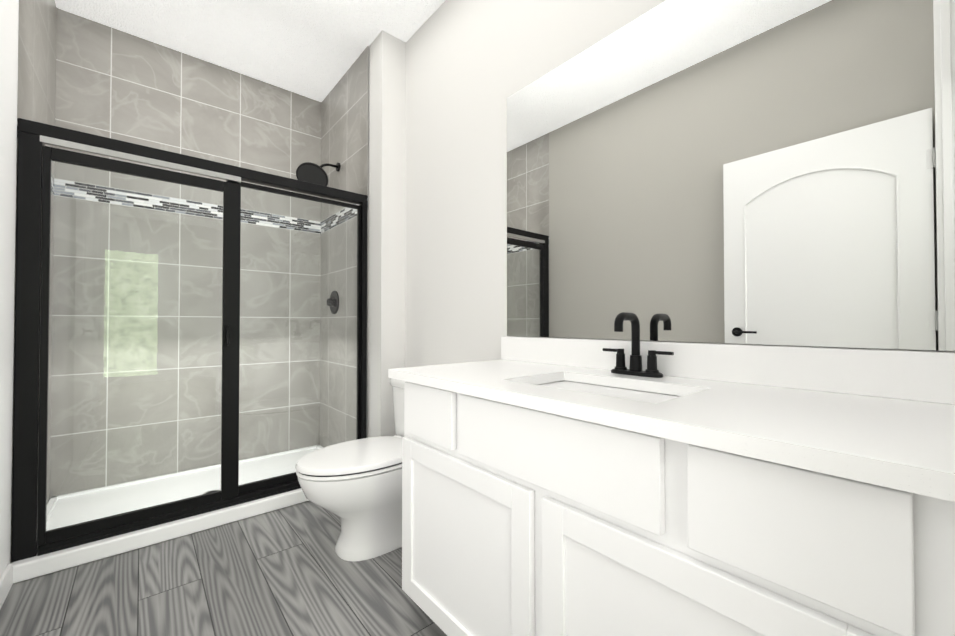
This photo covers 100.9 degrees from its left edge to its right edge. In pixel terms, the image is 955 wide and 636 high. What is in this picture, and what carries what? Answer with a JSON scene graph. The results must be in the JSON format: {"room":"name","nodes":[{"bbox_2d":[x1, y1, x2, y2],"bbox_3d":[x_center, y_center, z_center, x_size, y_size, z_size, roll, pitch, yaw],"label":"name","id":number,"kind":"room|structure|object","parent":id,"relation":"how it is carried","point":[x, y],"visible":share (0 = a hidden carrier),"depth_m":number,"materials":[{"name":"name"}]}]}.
{"room":"bathroom","nodes":[
{"label":"bathroom","id":0,"kind":"room"},
{"bbox_2d":[0,0,18,577],"bbox_3d":[-1.326,-0.370,0.907,0.100,2.740,3.459,1,-1,-40],"label":"wall","id":1,"kind":"structure","parent":0,"point":[9,23],"depth_m":1.44,"materials":[{"name":"beige paint"}]},
{"bbox_2d":[0,563,12,608],"bbox_3d":[-1.311,0.959,0.959,0.013,0.085,1.388,1,-1,-40],"label":"baseboard","id":2,"kind":"structure","parent":1,"relation":"attached to","point":[6,581],"depth_m":1.39,"materials":[{"name":"white"}]},
{"bbox_2d":[10,0,56,562],"bbox_3d":[-2.062,-0.365,1.849,0.001,2.725,0.851,1,-1,-40],"label":"wall tile","id":3,"kind":"structure","parent":1,"relation":"attached to","point":[37,61],"depth_m":1.85,"materials":[{"name":"grey tile"}]},
{"bbox_2d":[11,118,366,561],"bbox_3d":[-1.250,0.085,2.004,1.443,1.719,0.080,1,-1,-40],"label":"shower door frame","id":4,"kind":"object","parent":1,"relation":"attached to","point":[31,536],"visible":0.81,"depth_m":1.73,"materials":[{"name":"black metal"}]},
{"bbox_2d":[0,501,446,635],"bbox_3d":[-0.674,1.058,1.444,1.814,0.100,3.459,1,-1,-40],"label":"floor","id":5,"kind":"structure","parent":0,"point":[287,571],"depth_m":1.45,"materials":[{"name":"grey wood"}]},
{"bbox_2d":[12,445,322,583],"bbox_3d":[-1.501,0.984,2.286,1.441,0.070,0.880,1,-1,-40],"label":"shower pan","id":6,"kind":"object","parent":5,"relation":"on","point":[38,566],"visible":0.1,"depth_m":2.05,"materials":[{"name":"white plastic"}]},
{"bbox_2d":[295,378,403,560],"bbox_3d":[-0.438,0.660,1.818,0.748,0.704,0.486,1,-1,-40],"label":"toilet","id":7,"kind":"object","parent":5,"relation":"on","point":[355,486],"visible":0.48,"depth_m":1.65,"materials":[{"name":"white ceramic"}]},
{"bbox_2d":[402,380,954,635],"bbox_3d":[0.355,0.605,1.052,0.555,0.795,1.277,1,-1,-40],"label":"bathroom vanity","id":8,"kind":"object","parent":5,"relation":"on","point":[561,487],"depth_m":0.71,"materials":[{"name":"white paint"}]},
{"bbox_2d":[388,360,954,503],"bbox_3d":[0.334,0.189,1.067,0.576,0.030,1.319,1,-1,-40],"label":"countertop","id":9,"kind":"structure","parent":8,"relation":"on","point":[890,443],"depth_m":0.69,"materials":[{"name":"white stone"}]},
{"bbox_2d":[528,376,687,399],"bbox_3d":[0.324,0.266,1.051,0.314,0.147,0.469,1,-1,-40],"label":"sink","id":10,"kind":"object","parent":9,"relation":"in","point":[613,387],"depth_m":1.15,"materials":[{"name":"white ceramic"}]},
{"bbox_2d":[603,312,673,377],"bbox_3d":[0.459,0.080,1.198,0.139,0.192,0.226,1,-1,-40],"label":"faucet","id":11,"kind":"object","parent":9,"relation":"on","point":[635,369],"visible":1,"depth_m":1.21,"materials":[{"name":"black metal"}]},
{"bbox_2d":[55,0,444,101],"bbox_3d":[0.357,-1.804,-0.203,4.200,0.100,7.361,1,-1,-40],"label":"ceiling","id":12,"kind":"structure","parent":0,"point":[313,49],"depth_m":2.34,"materials":[{"name":"white paint"}]},
{"bbox_2d":[367,30,405,437],"bbox_3d":[-0.842,-0.345,2.781,0.160,2.740,1.029,1,-1,-40],"label":"wall","id":13,"kind":"structure","parent":0,"point":[386,193],"depth_m":2.39,"materials":[{"name":"white paint"}]},
{"bbox_2d":[320,46,367,447],"bbox_3d":[-0.962,-0.352,2.786,0.001,2.725,0.851,1,-1,-40],"label":"wall tile","id":14,"kind":"structure","parent":13,"relation":"attached to","point":[344,123],"depth_m":2.77,"materials":[{"name":"grey tile"}]},
{"bbox_2d":[296,162,340,185],"bbox_3d":[-1.092,-1.002,2.724,0.289,0.228,0.187,1,-1,-40],"label":"shower head","id":15,"kind":"object","parent":14,"relation":"attached to","point":[310,172],"visible":0.94,"depth_m":2.67},
{"bbox_2d":[327,291,338,313],"bbox_3d":[-1.058,-0.114,2.857,0.050,0.170,0.176,1,-1,-40],"label":"shower valve","id":16,"kind":"object","parent":14,"relation":"attached to","point":[335,303],"depth_m":2.84,"materials":[{"name":"black metal"}]},
{"bbox_2d":[405,0,954,367],"bbox_3d":[-0.021,-0.355,2.018,0.100,2.740,3.459,1,-1,-40],"label":"wall","id":17,"kind":"structure","parent":0,"point":[472,66],"depth_m":1.97,"materials":[{"name":"white paint"}]},
{"bbox_2d":[501,336,954,403],"bbox_3d":[0.542,0.126,1.254,0.018,0.102,1.332,1,-1,-40],"label":"backsplash","id":18,"kind":"structure","parent":17,"relation":"attached to","point":[909,375],"depth_m":0.98,"materials":[{"name":"white stone"}]},
{"bbox_2d":[507,0,954,350],"bbox_3d":[0.554,-0.457,1.257,0.006,1.057,1.299,1,-1,-40],"label":"mirror","id":19,"kind":"object","parent":17,"relation":"attached to","point":[772,172],"visible":1,"depth_m":1.06,"materials":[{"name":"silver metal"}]},
{"bbox_3d":[-1.762,-0.345,2.740,1.614,2.740,0.102,1,-1,-40],"label":"wall","id":20,"kind":"structure","parent":0,"visible":0},
{"bbox_2d":[50,8,320,496],"bbox_3d":[-1.788,-0.354,2.641,1.446,2.725,0.001,1,-1,-40],"label":"wall tile","id":21,"kind":"structure","parent":20,"relation":"attached to","point":[113,83],"depth_m":2.50,"materials":[{"name":"grey tile"}]}
]}

